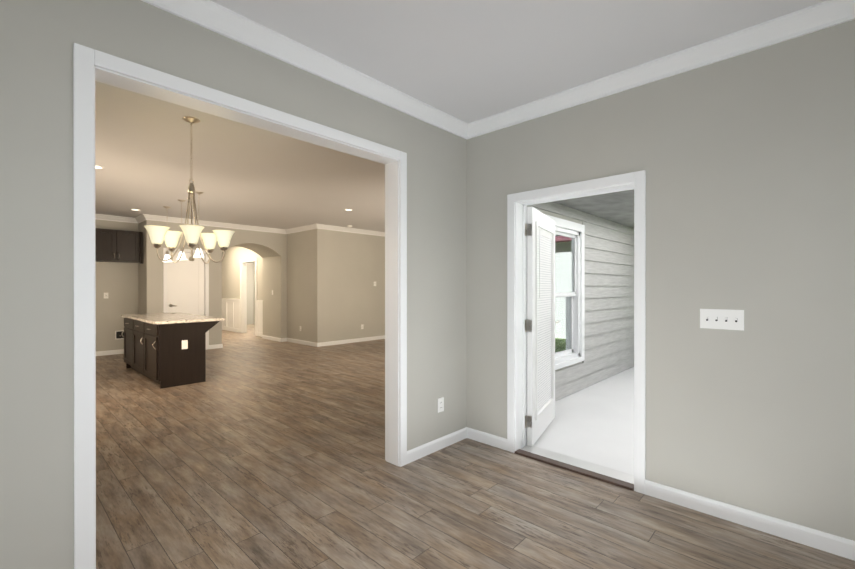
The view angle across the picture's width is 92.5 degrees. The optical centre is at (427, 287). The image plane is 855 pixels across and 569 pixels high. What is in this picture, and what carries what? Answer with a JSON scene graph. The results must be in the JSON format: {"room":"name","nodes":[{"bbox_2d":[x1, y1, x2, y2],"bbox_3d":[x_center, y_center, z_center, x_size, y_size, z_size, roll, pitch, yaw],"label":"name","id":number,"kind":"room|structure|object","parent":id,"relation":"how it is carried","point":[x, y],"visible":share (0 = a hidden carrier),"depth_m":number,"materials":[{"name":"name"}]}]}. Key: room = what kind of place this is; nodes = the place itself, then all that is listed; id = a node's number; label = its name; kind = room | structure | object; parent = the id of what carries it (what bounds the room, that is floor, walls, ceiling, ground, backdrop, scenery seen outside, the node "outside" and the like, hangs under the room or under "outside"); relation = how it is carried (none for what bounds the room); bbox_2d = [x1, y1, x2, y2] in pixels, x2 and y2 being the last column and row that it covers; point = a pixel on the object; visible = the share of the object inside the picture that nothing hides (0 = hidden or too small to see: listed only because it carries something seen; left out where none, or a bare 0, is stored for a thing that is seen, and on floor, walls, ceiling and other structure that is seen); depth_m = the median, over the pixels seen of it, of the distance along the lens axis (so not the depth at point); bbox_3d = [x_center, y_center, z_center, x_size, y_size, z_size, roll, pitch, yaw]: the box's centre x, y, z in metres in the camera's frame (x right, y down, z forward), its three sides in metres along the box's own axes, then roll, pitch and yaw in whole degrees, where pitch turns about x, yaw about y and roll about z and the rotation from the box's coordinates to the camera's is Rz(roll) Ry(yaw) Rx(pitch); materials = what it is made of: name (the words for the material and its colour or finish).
{"room":"empty sunroom","nodes":[
{"label":"empty sunroom","id":0,"kind":"room"},
{"bbox_2d":[95,219,138,350],"bbox_3d":[-7.078,-0.051,7.299,0.140,2.740,3.180,0,0,43],"label":"wall","id":1,"kind":"structure","parent":0,"point":[117,282],"depth_m":8.11,"materials":[{"name":"paint"}]},
{"bbox_2d":[96,349,123,355],"bbox_3d":[-7.011,1.274,7.259,0.015,0.090,3.150,0,0,43],"label":"baseboard","id":2,"kind":"structure","parent":1,"relation":"attached to","point":[109,352],"depth_m":8.05,"materials":[{"name":"white wood"}]},
{"bbox_2d":[95,214,133,222],"bbox_3d":[-6.966,-1.372,7.254,0.082,0.098,3.090,0,0,43],"label":"crown molding","id":3,"kind":"structure","parent":1,"relation":"attached to","point":[97,216],"depth_m":8.08,"materials":[{"name":"white wood"}]},
{"bbox_2d":[95,228,142,263],"bbox_3d":[-6.063,-0.812,7.962,0.430,0.600,0.799,0,0,43],"label":"upper cabinet","id":4,"kind":"object","parent":1,"relation":"attached to","point":[112,245],"depth_m":7.84,"materials":[{"name":"brown wood"}]},
{"bbox_2d":[115,330,123,339],"bbox_3d":[-6.137,0.938,8.187,0.020,0.170,0.170,0,0,43],"label":"outlet box","id":5,"kind":"object","parent":1,"relation":"attached to","point":[118,334],"visible":0.76,"depth_m":8.18,"materials":[{"name":"plastic"}]},
{"bbox_2d":[138,221,143,313],"bbox_3d":[-5.708,-0.052,8.277,0.480,2.740,0.120,0,0,43],"label":"wall","id":6,"kind":"structure","parent":0,"point":[140,225],"depth_m":8.24,"materials":[{"name":"paint"}]},
{"bbox_2d":[134,215,144,222],"bbox_3d":[-5.704,-1.373,8.132,0.540,0.098,0.082,0,0,43],"label":"crown molding","id":7,"kind":"structure","parent":6,"relation":"attached to","point":[140,218],"depth_m":8.23,"materials":[{"name":"white wood"}]},
{"bbox_2d":[144,220,213,344],"bbox_3d":[-5.088,-0.053,8.456,0.120,2.740,1.230,0,0,43],"label":"wall","id":8,"kind":"structure","parent":0,"point":[150,284],"depth_m":8.10,"materials":[{"name":"paint"}]},
{"bbox_2d":[167,252,203,314],"bbox_3d":[-5.006,0.288,8.496,0.094,2.034,0.692,0,0,43],"label":"pantry door","id":9,"kind":"structure","parent":8,"relation":"in","point":[185,286],"depth_m":8.49,"materials":[{"name":"white wood"}]},
{"bbox_2d":[163,248,208,349],"bbox_3d":[-5.023,0.257,8.512,0.138,2.121,0.842,0,0,43],"label":"door frame","id":10,"kind":"structure","parent":8,"relation":"attached to","point":[206,288],"depth_m":8.73,"materials":[{"name":"white wood"}]},
{"bbox_2d":[141,214,284,233],"bbox_3d":[-4.464,-1.375,8.971,0.082,0.098,3.002,0,0,43],"label":"crown molding","id":11,"kind":"structure","parent":8,"relation":"attached to","point":[143,216],"depth_m":8.82,"materials":[{"name":"white wood"}]},
{"bbox_2d":[214,227,221,344],"bbox_3d":[-6.501,-0.057,10.735,5.300,2.740,0.160,0,0,43],"label":"wall","id":12,"kind":"structure","parent":0,"point":[217,251],"depth_m":8.92,"materials":[{"name":"paint"}]},
{"bbox_2d":[209,344,222,348],"bbox_3d":[-5.689,1.270,9.911,3.015,0.090,0.284,0,0,43],"label":"baseboard","id":13,"kind":"structure","parent":12,"relation":"attached to","point":[216,346],"depth_m":8.89,"materials":[{"name":"white wood"}]},
{"bbox_2d":[0,0,466,568],"bbox_3d":[-0.993,-0.042,2.311,0.140,2.740,4.110,0,0,43],"label":"wall","id":14,"kind":"structure","parent":0,"point":[38,38],"depth_m":1.69,"materials":[{"name":"paint"}]},
{"bbox_2d":[73,43,406,568],"bbox_3d":[-0.870,0.157,2.443,0.176,2.342,1.904,0,0,43],"label":"door frame","id":15,"kind":"structure","parent":14,"relation":"attached to","point":[91,66],"depth_m":1.88,"materials":[{"name":"white wood"}]},
{"bbox_2d":[141,0,468,139],"bbox_3d":[-0.922,-1.363,2.222,0.082,0.098,3.800,0,0,43],"label":"crown molding","id":16,"kind":"structure","parent":14,"relation":"attached to","point":[220,20],"depth_m":2.41,"materials":[{"name":"white wood"}]},
{"bbox_2d":[438,397,443,412],"bbox_3d":[0.111,0.966,3.382,0.008,0.115,0.072,0,0,43],"label":"electrical outlet","id":17,"kind":"object","parent":14,"relation":"attached to","point":[440,404],"visible":1,"depth_m":3.38,"materials":[{"name":"plastic"}]},
{"bbox_2d":[407,427,506,463],"bbox_3d":[0.246,1.281,3.215,0.435,0.090,0.759,0,0,43],"label":"baseboard","id":18,"kind":"structure","parent":14,"relation":"attached to","point":[421,451],"depth_m":3.41,"materials":[{"name":"white wood"}]},
{"bbox_2d":[247,262,252,323],"bbox_3d":[-8.615,-0.060,12.457,0.140,2.740,8.580,0,0,43],"label":"wall","id":19,"kind":"structure","parent":0,"point":[250,293],"depth_m":14.73,"materials":[{"name":"paint"}]},
{"bbox_2d":[222,228,280,257],"bbox_3d":[-4.406,-1.105,9.823,1.000,0.640,1.380,0,0,43],"label":"wall","id":20,"kind":"structure","parent":0,"point":[264,244],"depth_m":9.72,"materials":[{"name":"paint"}]},
{"bbox_2d":[222,229,322,342],"bbox_3d":[-4.092,-0.059,12.294,6.680,2.740,2.650,0,0,43],"label":"wall","id":21,"kind":"structure","parent":0,"point":[291,276],"depth_m":9.99,"materials":[{"name":"paint"}]},
{"bbox_2d":[222,298,239,332],"bbox_3d":[-6.410,0.819,12.835,2.560,0.982,0.034,0,0,43],"label":"wainscoting","id":22,"kind":"structure","parent":21,"relation":"attached to","point":[231,313],"depth_m":12.41,"materials":[{"name":"white wood"}]},
{"bbox_2d":[240,258,256,335],"bbox_3d":[-5.030,0.244,11.646,1.072,2.136,0.158,0,0,43],"label":"door frame","id":23,"kind":"structure","parent":21,"relation":"attached to","point":[243,295],"depth_m":11.93,"materials":[{"name":"white wood"}]},
{"bbox_2d":[256,300,262,336],"bbox_3d":[-4.449,0.822,10.995,0.660,0.982,0.034,0,0,43],"label":"trim","id":24,"kind":"structure","parent":21,"relation":"attached to","point":[259,317],"depth_m":11.11,"materials":[{"name":"white wood"}]},
{"bbox_2d":[262,335,282,341],"bbox_3d":[-3.926,1.269,10.328,1.015,0.090,0.036,0,0,43],"label":"baseboard","id":25,"kind":"structure","parent":21,"relation":"attached to","point":[263,336],"depth_m":10.27,"materials":[{"name":"white wood"}]},
{"bbox_2d":[285,224,313,233],"bbox_3d":[-2.963,-1.376,9.564,1.260,0.098,0.082,0,0,43],"label":"crown molding","id":26,"kind":"structure","parent":21,"relation":"attached to","point":[308,227],"depth_m":9.58,"materials":[{"name":"white wood"}]},
{"bbox_2d":[285,338,315,346],"bbox_3d":[-2.984,1.270,9.618,1.360,0.090,0.039,0,0,43],"label":"baseboard","id":27,"kind":"structure","parent":21,"relation":"attached to","point":[309,343],"depth_m":9.62,"materials":[{"name":"white wood"}]},
{"bbox_2d":[323,229,384,341],"bbox_3d":[-1.608,-0.056,10.162,0.140,2.740,2.360,0,0,43],"label":"wall","id":28,"kind":"structure","parent":0,"point":[353,272],"depth_m":9.85,"materials":[{"name":"paint"}]},
{"bbox_2d":[314,224,384,236],"bbox_3d":[-1.641,-1.376,9.963,0.082,0.098,2.472,0,0,43],"label":"crown molding","id":29,"kind":"structure","parent":28,"relation":"attached to","point":[316,226],"depth_m":9.70,"materials":[{"name":"white wood"}]},
{"bbox_2d":[316,335,384,346],"bbox_3d":[-1.612,1.269,10.048,0.015,0.090,2.496,0,0,43],"label":"baseboard","id":30,"kind":"structure","parent":28,"relation":"attached to","point":[320,344],"depth_m":9.76,"materials":[{"name":"white wood"}]},
{"bbox_2d":[95,0,826,231],"bbox_3d":[-2.766,-1.470,6.967,16.180,0.100,8.880,0,0,43],"label":"ceiling","id":31,"kind":"structure","parent":0,"point":[468,61],"depth_m":2.77,"materials":[{"name":"paint"}]},
{"bbox_2d":[95,165,104,168],"bbox_3d":[-3.870,-1.414,4.767,0.176,0.004,0.176,0,0,43],"label":"recessed light","id":32,"kind":"object","parent":31,"relation":"in","point":[98,167],"visible":0.42,"depth_m":4.80,"materials":[{"name":"white"}]},
{"bbox_2d":[162,206,171,261],"bbox_3d":[-4.562,-0.941,7.173,0.156,0.960,0.156,0,0,43],"label":"pendant light","id":33,"kind":"object","parent":31,"relation":"hanging from","point":[166,256],"visible":0.65,"depth_m":7.15,"materials":[{"name":"white glass"}]},
{"bbox_2d":[176,199,186,259],"bbox_3d":[-3.979,-0.940,6.625,0.156,0.960,0.156,0,0,43],"label":"pendant light","id":34,"kind":"object","parent":31,"relation":"hanging from","point":[183,257],"visible":0.71,"depth_m":6.61,"materials":[{"name":"white glass"}]},
{"bbox_2d":[144,116,234,263],"bbox_3d":[-1.993,-0.814,3.418,0.651,1.199,0.633,0,0,43],"label":"chandelier","id":35,"kind":"object","parent":31,"relation":"hanging from","point":[158,235],"visible":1,"depth_m":3.43,"materials":[{"name":"white glass"}]},
{"bbox_2d":[193,191,203,257],"bbox_3d":[-3.395,-0.939,6.078,0.156,0.960,0.156,0,0,43],"label":"pendant light","id":36,"kind":"object","parent":31,"relation":"hanging from","point":[197,253],"visible":0.71,"depth_m":6.06,"materials":[{"name":"white glass"}]},
{"bbox_2d":[96,324,854,568],"bbox_3d":[-2.766,1.370,6.972,16.180,0.100,8.880,0,0,43],"label":"floor","id":37,"kind":"structure","parent":0,"point":[467,503],"depth_m":2.63,"materials":[{"name":"brown wood"}]},
{"bbox_2d":[121,316,220,388],"bbox_3d":[-4.000,0.896,6.302,1.992,0.850,0.826,0,0,43],"label":"kitchen island","id":38,"kind":"object","parent":37,"relation":"on","point":[164,350],"depth_m":5.63,"materials":[{"name":"brown wood"}]},
{"bbox_2d":[133,312,223,323],"bbox_3d":[-3.985,0.453,6.322,2.050,0.034,0.855,0,0,43],"label":"island countertop","id":39,"kind":"structure","parent":38,"relation":"on","point":[175,317],"depth_m":5.86,"materials":[{"name":"beige stone"}]},
{"bbox_2d":[540,209,581,370],"bbox_3d":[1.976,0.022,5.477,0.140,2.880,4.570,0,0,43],"label":"window trim","id":40,"kind":"structure","parent":0,"point":[560,216],"depth_m":5.04,"materials":[{"name":"paint"}]},
{"bbox_2d":[545,214,584,369],"bbox_3d":[1.627,0.063,5.071,0.185,1.800,1.180,0,0,43],"label":"porch window","id":41,"kind":"structure","parent":40,"relation":"attached to","point":[570,290],"depth_m":5.27,"materials":[{"name":"clear glass"}]},
{"bbox_2d":[527,202,633,400],"bbox_3d":[2.063,0.163,5.450,0.024,2.360,4.490,0,0,43],"label":"wall","id":42,"kind":"structure","parent":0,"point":[609,298],"depth_m":6.00,"materials":[{"name":"paint"}]},
{"bbox_2d":[554,189,633,228],"bbox_3d":[3.318,-1.065,4.216,3.540,0.100,4.570,0,0,43],"label":"ceiling","id":43,"kind":"structure","parent":0,"point":[617,207],"depth_m":5.04,"materials":[{"name":"paint"}]},
{"bbox_2d":[467,20,854,540],"bbox_3d":[1.697,-0.042,2.489,3.540,2.740,0.170,0,0,43],"label":"wall","id":44,"kind":"structure","parent":0,"point":[746,161],"depth_m":2.33,"materials":[{"name":"paint"}]},
{"bbox_2d":[526,207,559,445],"bbox_3d":[1.047,0.318,3.800,0.294,1.990,0.876,0,0,43],"label":"door","id":45,"kind":"structure","parent":44,"relation":"in","point":[540,320],"depth_m":3.65,"materials":[{"name":"white wood"}]},
{"bbox_2d":[507,170,645,493],"bbox_3d":[1.095,0.294,3.058,1.027,2.106,0.213,0,0,43],"label":"door frame","id":46,"kind":"structure","parent":44,"relation":"attached to","point":[635,180],"depth_m":3.15,"materials":[{"name":"white wood"}]},
{"bbox_2d":[521,445,633,483],"bbox_3d":[1.121,1.331,3.087,0.885,0.032,0.150,0,0,43],"label":"aluminum door sill","id":47,"kind":"object","parent":44,"relation":"attached to","point":[607,471],"visible":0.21,"depth_m":3.06,"materials":[{"name":"silver metal"}]},
{"bbox_2d":[469,0,854,138],"bbox_3d":[1.563,-1.363,2.439,3.210,0.098,0.082,0,0,43],"label":"crown molding","id":48,"kind":"structure","parent":44,"relation":"attached to","point":[829,13],"depth_m":2.45,"materials":[{"name":"white wood"}]},
{"bbox_2d":[700,309,743,330],"bbox_3d":[1.697,0.180,2.362,0.203,0.115,0.016,0,0,43],"label":"switch plate","id":49,"kind":"object","parent":44,"relation":"attached to","point":[725,319],"visible":1,"depth_m":2.35,"materials":[{"name":"plastic"}]},
{"bbox_2d":[645,480,854,560],"bbox_3d":[2.100,1.284,1.986,1.920,0.090,0.015,0,0,43],"label":"baseboard","id":50,"kind":"structure","parent":44,"relation":"attached to","point":[823,541],"depth_m":2.24,"materials":[{"name":"white wood"}]},
{"label":"outside","id":51,"kind":"structure","parent":0,"visible":0},
{"bbox_2d":[533,367,633,474],"bbox_3d":[3.209,1.407,4.206,3.680,0.115,4.740,0,0,43],"label":"floor","id":52,"kind":"structure","parent":51,"point":[594,423],"depth_m":4.02,"materials":[{"name":"paint"}]},
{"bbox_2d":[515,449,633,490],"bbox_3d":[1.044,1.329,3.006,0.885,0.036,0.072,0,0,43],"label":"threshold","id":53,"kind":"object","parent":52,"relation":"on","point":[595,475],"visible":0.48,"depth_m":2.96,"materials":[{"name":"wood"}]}
]}

